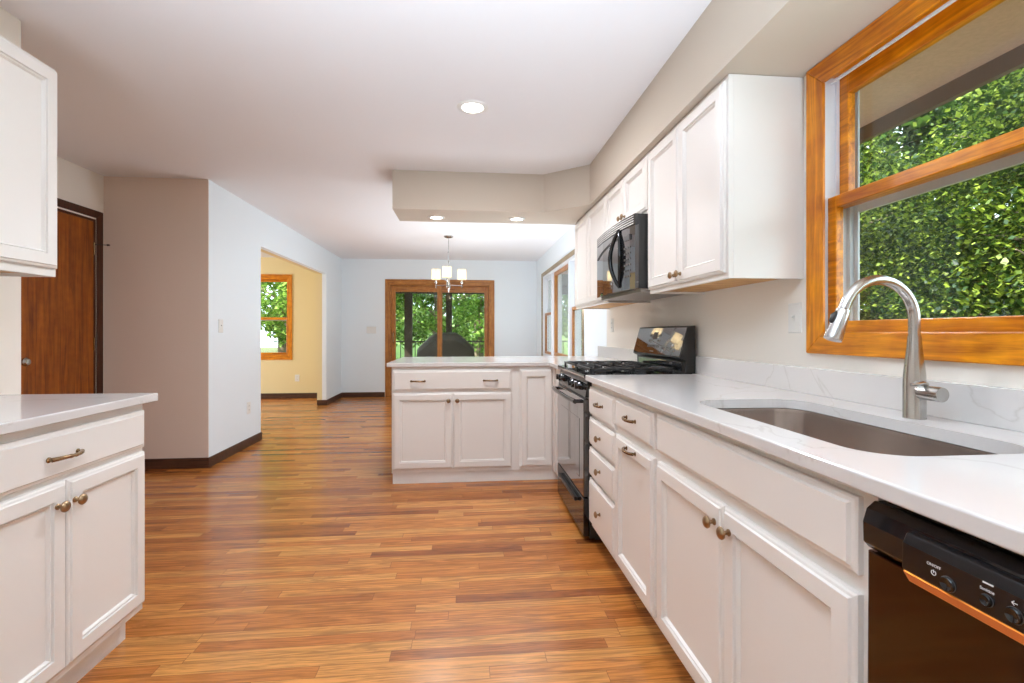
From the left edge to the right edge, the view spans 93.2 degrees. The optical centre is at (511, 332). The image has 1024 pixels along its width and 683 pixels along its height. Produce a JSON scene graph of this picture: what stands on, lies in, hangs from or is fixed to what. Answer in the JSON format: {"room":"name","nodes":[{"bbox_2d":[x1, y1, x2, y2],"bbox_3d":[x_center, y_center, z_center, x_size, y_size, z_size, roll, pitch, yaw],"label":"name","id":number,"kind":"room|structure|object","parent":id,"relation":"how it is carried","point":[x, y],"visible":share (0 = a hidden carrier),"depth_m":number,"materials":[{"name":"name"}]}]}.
{"room":"kitchen","nodes":[
{"label":"kitchen","id":0,"kind":"room"},
{"bbox_2d":[0,7,20,394],"bbox_3d":[-2.425,-0.074,-0.636,1.270,2.440,5.200,0,0,-6],"label":"wall","id":1,"kind":"structure","parent":0,"point":[10,26],"depth_m":1.97,"materials":[{"name":"white paint"}]},
{"bbox_2d":[0,35,56,276],"bbox_3d":[-1.823,-0.597,1.429,0.323,0.779,0.765,0,0,-6],"label":"upper cabinet","id":2,"kind":"object","parent":1,"relation":"attached to","point":[28,86],"visible":1,"depth_m":1.70,"materials":[{"name":"white paint"}]},
{"bbox_2d":[57,156,103,392],"bbox_3d":[-3.349,-0.074,2.954,0.120,2.440,2.125,0,0,-6],"label":"wall","id":3,"kind":"structure","parent":0,"point":[76,184],"depth_m":3.79,"materials":[{"name":"white paint"}]},
{"bbox_2d":[21,198,109,393],"bbox_3d":[-3.346,0.081,3.545,0.200,2.130,0.900,0,0,-6],"label":"door","id":4,"kind":"structure","parent":3,"relation":"in","point":[62,314],"depth_m":3.66,"materials":[{"name":"brown wood"}]},
{"bbox_2d":[104,176,208,458],"bbox_3d":[-3.037,-0.074,4.112,0.924,2.440,0.120,0,0,-6],"label":"wall","id":5,"kind":"structure","parent":0,"point":[156,230],"depth_m":4.06,"materials":[{"name":"beige paint"}]},
{"bbox_2d":[145,458,209,468],"bbox_3d":[-2.975,1.103,4.052,0.836,0.085,0.012,0,0,-6],"label":"baseboard","id":6,"kind":"structure","parent":5,"relation":"attached to","point":[168,463],"depth_m":4.06,"materials":[{"name":"brown wood"}]},
{"bbox_2d":[209,180,340,456],"bbox_3d":[-2.817,-0.074,6.299,0.065,2.440,4.420,0,0,-6],"label":"wall","id":7,"kind":"structure","parent":0,"point":[238,230],"depth_m":4.72,"materials":[{"name":"white paint"}]},
{"bbox_2d":[218,319,222,332],"bbox_3d":[-2.583,-0.054,4.302,0.016,0.118,0.075,0,0,-6],"label":"light switch","id":8,"kind":"object","parent":7,"relation":"attached to","point":[220,321],"visible":1,"depth_m":4.29,"materials":[{"name":"white plastic"}]},
{"bbox_2d":[209,432,261,466],"bbox_3d":[-2.617,1.103,4.628,0.012,0.085,1.065,0,0,-6],"label":"baseboard","id":9,"kind":"structure","parent":7,"relation":"attached to","point":[236,448],"depth_m":4.54,"materials":[{"name":"brown wood"}]},
{"bbox_2d":[247,402,250,413],"bbox_3d":[-2.640,0.761,4.854,0.008,0.118,0.075,0,0,-6],"label":"wall outlet","id":10,"kind":"object","parent":7,"relation":"attached to","point":[248,403],"visible":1,"depth_m":4.84,"materials":[{"name":"white plastic"}]},
{"bbox_2d":[317,393,341,404],"bbox_3d":[-3.015,1.103,8.027,0.152,0.085,0.942,0,0,-6],"label":"baseboard","id":11,"kind":"object","parent":7,"relation":"attached to","point":[336,397],"visible":1,"depth_m":7.71,"materials":[{"name":"brown wood"}]},
{"bbox_2d":[0,0,711,260],"bbox_3d":[-3.112,-1.444,2.367,8.660,0.300,12.510,0,0,-6],"label":"ceiling","id":12,"kind":"structure","parent":0,"point":[305,112],"depth_m":2.59,"materials":[{"name":"white paint"}]},
{"bbox_2d":[432,235,465,291],"bbox_3d":[-0.847,-0.914,6.467,0.470,0.760,0.406,0,0,-6],"label":"chandelier","id":13,"kind":"object","parent":12,"relation":"hanging from","point":[446,270],"visible":1,"depth_m":6.54,"materials":[{"name":"white glass"}]},
{"bbox_2d":[457,100,487,113],"bbox_3d":[-0.227,-1.290,2.781,0.176,0.008,0.176,0,0,-6],"label":"recessed light","id":14,"kind":"object","parent":12,"relation":"in","point":[466,106],"visible":1,"depth_m":2.77,"materials":[{"name":"white plastic"}]},
{"bbox_2d":[77,397,694,682],"bbox_3d":[-3.041,1.186,2.675,8.460,0.080,11.910,0,0,-6],"label":"floor","id":15,"kind":"structure","parent":0,"point":[296,556],"depth_m":2.26,"materials":[{"name":"brown wood"}]},
{"bbox_2d":[0,404,144,682],"bbox_3d":[-1.638,0.704,1.420,0.686,0.884,0.736,0,0,-6],"label":"base cabinet","id":16,"kind":"object","parent":15,"relation":"on","point":[72,492],"visible":0.99,"depth_m":1.46,"materials":[{"name":"white paint"}]},
{"bbox_2d":[0,393,157,435],"bbox_3d":[-1.640,0.247,1.335,0.672,0.030,0.972,0,0,-6],"label":"countertop","id":17,"kind":"structure","parent":16,"relation":"on","point":[18,412],"depth_m":1.54,"materials":[{"name":"white stone"}]},
{"bbox_2d":[392,366,518,483],"bbox_3d":[-0.453,0.704,3.968,0.963,0.884,0.674,0,0,-6],"label":"base cabinet","id":18,"kind":"object","parent":15,"relation":"on","point":[450,424],"visible":0.99,"depth_m":3.67,"materials":[{"name":"white paint"}]},
{"bbox_2d":[387,346,636,368],"bbox_3d":[-0.026,0.198,3.993,1.885,0.128,1.263,0,0,-6],"label":"countertop","id":19,"kind":"structure","parent":18,"relation":"on","point":[604,353],"depth_m":3.95,"materials":[{"name":"white stone"}]},
{"bbox_2d":[519,366,560,479],"bbox_3d":[0.482,0.704,3.903,0.885,0.884,0.982,0,0,-6],"label":"base cabinet","id":20,"kind":"object","parent":15,"relation":"on","point":[538,402],"visible":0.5,"depth_m":3.73,"materials":[{"name":"white paint"}]},
{"bbox_2d":[589,383,617,563],"bbox_3d":[0.735,0.704,2.422,0.672,0.884,0.452,0,0,-6],"label":"base cabinet","id":21,"kind":"object","parent":15,"relation":"on","point":[603,429],"visible":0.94,"depth_m":2.36,"materials":[{"name":"white paint"}]},
{"bbox_2d":[552,326,694,539],"bbox_3d":[0.639,0.555,3.035,0.695,1.182,0.757,0,0,-6],"label":"gas range","id":22,"kind":"object","parent":15,"relation":"on","point":[663,349],"visible":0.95,"depth_m":2.85,"materials":[{"name":"black metal"}]},
{"bbox_2d":[557,365,684,377],"bbox_3d":[0.662,0.241,3.037,0.618,0.020,0.757,0,0,-6],"label":"cooktop","id":23,"kind":"object","parent":22,"relation":"in","point":[575,371],"depth_m":2.79,"materials":[{"name":"black metal"}]},
{"bbox_2d":[615,394,658,626],"bbox_3d":[0.779,0.704,1.968,0.672,0.884,0.460,0,0,-6],"label":"base cabinet","id":24,"kind":"object","parent":15,"relation":"on","point":[636,451],"visible":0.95,"depth_m":1.90,"materials":[{"name":"white paint"}]},
{"bbox_2d":[657,410,883,682],"bbox_3d":[0.846,0.704,1.284,0.669,0.884,0.914,0,0,-6],"label":"base cabinet","id":25,"kind":"object","parent":15,"relation":"on","point":[762,557],"visible":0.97,"depth_m":1.12,"materials":[{"name":"white paint"}]},
{"bbox_2d":[585,356,1023,555],"bbox_3d":[0.838,0.198,1.452,0.653,0.128,2.530,0,0,-6],"label":"countertop","id":26,"kind":"structure","parent":25,"relation":"on","point":[980,496],"depth_m":1.16,"materials":[{"name":"white stone"}]},
{"bbox_2d":[717,408,994,455],"bbox_3d":[0.829,0.356,1.291,0.395,0.186,0.777,0,0,-6],"label":"sink","id":27,"kind":"object","parent":26,"relation":"in","point":[846,433],"visible":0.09,"depth_m":1.43,"materials":[{"name":"metal"}]},
{"bbox_2d":[823,275,948,419],"bbox_3d":[0.974,0.039,1.269,0.284,0.386,0.104,0,0,-6],"label":"faucet","id":28,"kind":"object","parent":26,"relation":"on","point":[916,391],"visible":1,"depth_m":1.29,"materials":[{"name":"silver metal"}]},
{"bbox_2d":[863,500,1023,682],"bbox_3d":[0.906,0.710,0.526,0.636,0.872,0.606,0,0,-6],"label":"dishwasher","id":29,"kind":"object","parent":15,"relation":"on","point":[946,603],"visible":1,"depth_m":0.67,"materials":[{"name":"black metal"}]},
{"bbox_2d":[261,257,536,392],"bbox_3d":[-3.685,-0.074,8.515,8.300,2.440,0.160,0,0,-6],"label":"wall","id":30,"kind":"structure","parent":0,"point":[362,280],"depth_m":8.55,"materials":[{"name":"white paint"}]},
{"bbox_2d":[261,274,291,359],"bbox_3d":[-4.326,-0.262,8.445,0.990,1.479,0.178,0,0,-6],"label":"window","id":31,"kind":"structure","parent":30,"relation":"in","point":[287,355],"depth_m":8.40,"materials":[{"name":"brown wood"}]},
{"bbox_2d":[261,393,316,397],"bbox_3d":[-5.471,1.103,8.257,4.694,0.085,0.012,0,0,-6],"label":"baseboard","id":32,"kind":"structure","parent":30,"relation":"attached to","point":[263,395],"depth_m":8.40,"materials":[{"name":"brown wood"}]},
{"bbox_2d":[342,392,384,396],"bbox_3d":[-2.619,1.103,8.532,0.734,0.085,0.012,0,0,-6],"label":"baseboard","id":33,"kind":"structure","parent":30,"relation":"attached to","point":[344,394],"depth_m":8.53,"materials":[{"name":"brown wood"}]},
{"bbox_2d":[367,327,375,332],"bbox_3d":[-2.484,-0.037,8.543,0.165,0.118,0.016,0,0,-6],"label":"light switch","id":34,"kind":"object","parent":30,"relation":"attached to","point":[369,329],"visible":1,"depth_m":8.55,"materials":[{"name":"white plastic"}]},
{"bbox_2d":[385,279,493,396],"bbox_3d":[-1.290,0.104,8.737,1.937,2.083,0.180,0,0,-6],"label":"door","id":35,"kind":"structure","parent":30,"relation":"in","point":[392,286],"depth_m":8.67,"materials":[{"name":"brown wood"}]},
{"bbox_2d":[537,76,1023,388],"bbox_3d":[1.090,-0.074,3.074,0.160,2.440,11.910,0,0,-6],"label":"wall","id":36,"kind":"structure","parent":0,"point":[749,322],"depth_m":2.24,"materials":[{"name":"white paint"}]},
{"bbox_2d":[541,249,583,355],"bbox_3d":[0.724,-0.269,6.771,0.178,1.430,2.900,0,0,-6],"label":"window","id":37,"kind":"structure","parent":36,"relation":"in","point":[551,279],"depth_m":7.24,"materials":[{"name":"white wood"}]},
{"bbox_2d":[611,319,613,331],"bbox_3d":[0.887,-0.059,4.295,0.008,0.118,0.075,0,0,-6],"label":"wall outlet","id":38,"kind":"object","parent":36,"relation":"attached to","point":[612,320],"visible":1,"depth_m":4.27,"materials":[{"name":"white plastic"}]},
{"bbox_2d":[575,193,649,308],"bbox_3d":[0.767,-0.594,3.889,0.325,0.776,0.975,0,0,-6],"label":"upper cabinet","id":39,"kind":"object","parent":36,"relation":"attached to","point":[592,225],"visible":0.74,"depth_m":3.85,"materials":[{"name":"white paint"}]},
{"bbox_2d":[598,346,636,360],"bbox_3d":[0.902,0.183,4.085,0.020,0.098,1.240,0,0,-6],"label":"backsplash","id":40,"kind":"structure","parent":36,"relation":"attached to","point":[623,354],"depth_m":4.09,"materials":[{"name":"white stone"}]},
{"bbox_2d":[606,151,649,230],"bbox_3d":[0.836,-0.816,3.016,0.356,0.333,0.766,0,0,-6],"label":"upper cabinet","id":41,"kind":"object","parent":36,"relation":"attached to","point":[629,196],"visible":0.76,"depth_m":2.91,"materials":[{"name":"white paint"}]},
{"bbox_2d":[597,213,683,300],"bbox_3d":[0.782,-0.432,3.011,0.452,0.424,0.757,0,0,-6],"label":"microwave","id":42,"kind":"object","parent":41,"relation":"attached to","point":[622,250],"visible":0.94,"depth_m":2.78,"materials":[{"name":"black"}]},
{"bbox_2d":[392,0,900,224],"bbox_3d":[0.265,-1.139,1.013,1.878,0.310,6.765,0,0,-6],"label":"soffit","id":43,"kind":"object","parent":36,"relation":"attached to","point":[782,38],"depth_m":2.29,"materials":[{"name":"beige paint"}]},
{"bbox_2d":[428,215,444,219],"bbox_3d":[-0.647,-0.980,4.141,0.141,0.008,0.141,0,0,-6],"label":"recessed light","id":44,"kind":"object","parent":43,"relation":"in","point":[435,217],"visible":1,"depth_m":4.13,"materials":[{"name":"white plastic"}]},
{"bbox_2d":[509,217,524,220],"bbox_3d":[0.042,-0.980,4.196,0.141,0.008,0.141,0,0,-6],"label":"recessed light","id":45,"kind":"object","parent":43,"relation":"in","point":[510,218],"visible":1,"depth_m":4.17,"materials":[{"name":"white plastic"}]},
{"bbox_2d":[648,74,803,293],"bbox_3d":[0.911,-0.594,2.240,0.356,0.776,0.785,0,0,-6],"label":"upper cabinet","id":46,"kind":"object","parent":36,"relation":"attached to","point":[726,183],"visible":1,"depth_m":1.86,"materials":[{"name":"white paint"}]},
{"bbox_2d":[562,0,1023,273],"bbox_3d":[1.466,-1.087,3.030,0.580,0.055,11.750,0,0,-6],"label":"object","id":47,"kind":"structure","parent":36,"relation":"attached to","point":[999,30],"depth_m":1.89,"materials":[{"name":"beige paint"}]},
{"bbox_2d":[860,44,1023,143],"bbox_3d":[1.769,-1.071,3.059,0.030,0.165,11.750,0,0,-6],"label":"trim","id":48,"kind":"structure","parent":47,"relation":"attached to","point":[1012,60],"depth_m":2.05,"materials":[{"name":"brown"}]},
{"bbox_2d":[788,302,801,332],"bbox_3d":[1.113,-0.056,1.914,0.016,0.118,0.075,0,0,-6],"label":"light switch","id":49,"kind":"object","parent":36,"relation":"attached to","point":[794,309],"visible":1,"depth_m":1.91,"materials":[{"name":"white plastic"}]},
{"bbox_2d":[695,356,1023,432],"bbox_3d":[1.153,0.183,1.483,0.020,0.098,2.530,0,0,-6],"label":"backsplash","id":50,"kind":"structure","parent":36,"relation":"attached to","point":[991,406],"depth_m":1.52,"materials":[{"name":"white stone"}]},
{"bbox_2d":[806,0,1023,365],"bbox_3d":[1.250,-0.452,1.321,0.178,1.061,1.040,0,0,-6],"label":"window","id":51,"kind":"structure","parent":36,"relation":"in","point":[835,198],"depth_m":1.60,"materials":[{"name":"brown wood"}]},
{"label":"outside","id":52,"kind":"structure","parent":0,"visible":0},
{"bbox_3d":[-0.715,1.296,10.535,6.200,0.100,3.290,0,0,-6],"label":"floor","id":53,"kind":"structure","parent":52,"visible":0},
{"bbox_2d":[417,332,474,356],"bbox_3d":[-1.421,0.626,10.462,1.240,1.240,0.600,0,0,-6],"label":"covered grill","id":54,"kind":"object","parent":53,"relation":"on","point":[454,344],"visible":0.34,"depth_m":10.18,"materials":[{"name":"fabric"}]},
{"bbox_2d":[396,286,567,356],"bbox_3d":[-0.824,0.046,11.976,6.140,2.400,0.180,0,0,-6],"label":"porch canopy","id":55,"kind":"object","parent":53,"relation":"on","point":[408,296],"visible":0.21,"depth_m":11.73,"materials":[{"name":"brown paint"}]},
{"bbox_2d":[396,341,581,357],"bbox_3d":[-0.804,0.681,11.978,6.100,0.930,0.060,0,0,-6],"label":"porch railing","id":56,"kind":"object","parent":55,"relation":"attached to","point":[396,341],"visible":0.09,"depth_m":11.92,"materials":[{"name":"black"}]},
{"bbox_2d":[562,274,567,285],"bbox_3d":[-0.621,-1.214,10.594,6.400,0.120,3.390,0,0,-6],"label":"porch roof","id":57,"kind":"structure","parent":55,"relation":"on","point":[564,276],"depth_m":10.72,"materials":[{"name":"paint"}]},
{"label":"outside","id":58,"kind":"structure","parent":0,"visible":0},
{"bbox_2d":[261,347,277,351],"bbox_3d":[1.048,1.846,15.171,85.000,0.100,90.000,0,0,-6],"label":"ground","id":59,"kind":"structure","parent":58,"point":[263,349],"depth_m":49.94,"materials":[{"name":"green plant"}]},
{"bbox_2d":[261,282,286,331],"bbox_3d":[-8.272,-2.234,18.003,5.875,8.072,6.242,0,0,-36],"label":"tree","id":60,"kind":"object","parent":59,"relation":"on","point":[281,287],"visible":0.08,"depth_m":16.77,"materials":[{"name":"green plant"}]},
{"bbox_2d":[261,282,286,351],"bbox_3d":[-11.901,-3.914,27.215,9.430,11.433,8.693,0,0,-6],"label":"tree","id":61,"kind":"object","parent":59,"relation":"on","point":[280,335],"visible":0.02,"depth_m":24.70,"materials":[{"name":"green plant"}]},
{"bbox_2d":[396,294,430,326],"bbox_3d":[-5.013,-1.818,16.402,4.682,7.242,5.065,0,0,-29],"label":"tree","id":62,"kind":"object","parent":59,"relation":"on","point":[398,310],"visible":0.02,"depth_m":16.40,"materials":[{"name":"green plant"}]},
{"bbox_2d":[396,294,453,348],"bbox_3d":[-6.891,-3.686,25.289,8.433,10.978,8.656,0,0,-6],"label":"tree","id":63,"kind":"object","parent":59,"relation":"on","point":[400,328],"visible":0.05,"depth_m":24.86,"materials":[{"name":"green plant"}]},
{"bbox_2d":[396,294,478,342],"bbox_3d":[-2.679,-1.831,18.380,4.851,7.272,4.891,0,0,19],"label":"tree","id":64,"kind":"object","parent":59,"relation":"on","point":[469,306],"visible":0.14,"depth_m":17.51,"materials":[{"name":"green plant"}]},
{"bbox_2d":[422,294,483,356],"bbox_3d":[-1.678,-3.403,25.081,7.597,10.413,7.466,0,0,20],"label":"tree","id":65,"kind":"object","parent":59,"relation":"on","point":[477,330],"visible":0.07,"depth_m":23.84,"materials":[{"name":"green plant"}]},
{"bbox_2d":[396,308,567,358],"bbox_3d":[21.418,-0.639,27.963,96.596,4.970,42.887,0,0,43],"label":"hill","id":66,"kind":"structure","parent":59,"relation":"on","point":[563,337],"depth_m":35.65,"materials":[{"name":"green plant"}]},
{"bbox_2d":[481,294,567,335],"bbox_3d":[0.777,-1.867,18.087,4.602,7.344,5.319,0,0,-6],"label":"tree","id":67,"kind":"object","parent":59,"relation":"on","point":[564,312],"visible":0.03,"depth_m":17.22,"materials":[{"name":"green plant"}]},
{"bbox_2d":[562,296,581,355],"bbox_3d":[3.203,-3.686,24.905,8.366,10.982,7.817,0,0,37],"label":"tree","id":68,"kind":"object","parent":59,"relation":"on","point":[566,334],"visible":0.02,"depth_m":24.05,"materials":[{"name":"green plant"}]},
{"bbox_2d":[860,133,960,319],"bbox_3d":[6.483,-1.089,10.128,4.404,5.777,4.472,0,0,-15],"label":"tree","id":69,"kind":"object","parent":59,"relation":"on","point":[883,133],"visible":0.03,"depth_m":8.75,"materials":[{"name":"green plant"}]},
{"bbox_2d":[860,128,999,319],"bbox_3d":[4.569,-0.653,7.411,3.837,5.428,4.209,0,0,37],"label":"tree","id":70,"kind":"object","parent":59,"relation":"on","point":[867,268],"visible":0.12,"depth_m":6.17,"materials":[{"name":"green plant"}]},
{"bbox_2d":[860,127,1013,317],"bbox_3d":[12.832,-4.210,16.572,8.583,12.021,7.730,0,0,28],"label":"tree","id":71,"kind":"object","parent":59,"relation":"on","point":[899,128],"visible":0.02,"depth_m":13.89,"materials":[{"name":"green plant"}]},
{"bbox_2d":[860,124,1014,317],"bbox_3d":[9.544,-2.579,12.678,5.882,8.759,6.384,0,0,20],"label":"tree","id":72,"kind":"object","parent":59,"relation":"on","point":[912,161],"visible":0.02,"depth_m":10.58,"materials":[{"name":"green plant"}]},
{"bbox_2d":[862,67,1023,319],"bbox_3d":[5.413,-0.716,4.199,3.808,5.619,4.005,0,0,12],"label":"tree","id":73,"kind":"object","parent":59,"relation":"on","point":[964,189],"visible":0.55,"depth_m":4.62,"materials":[{"name":"green plant"}]},
{"bbox_2d":[863,74,1023,316],"bbox_3d":[9.178,-2.636,8.320,5.711,8.879,6.162,0,0,19],"label":"tree","id":74,"kind":"object","parent":59,"relation":"on","point":[921,126],"visible":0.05,"depth_m":8.30,"materials":[{"name":"green plant"}]},
{"bbox_2d":[892,73,1023,318],"bbox_3d":[7.232,-1.586,5.906,4.157,6.999,4.258,0,0,29],"label":"tree","id":75,"kind":"object","parent":59,"relation":"on","point":[964,253],"visible":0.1,"depth_m":6.45,"materials":[{"name":"green plant"}]},
{"bbox_2d":[923,106,1018,146],"bbox_3d":[12.753,-4.006,9.865,7.724,11.615,7.681,0,0,37],"label":"tree","id":76,"kind":"object","parent":59,"relation":"on","point":[1018,106],"visible":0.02,"depth_m":10.33,"materials":[{"name":"green plant"}]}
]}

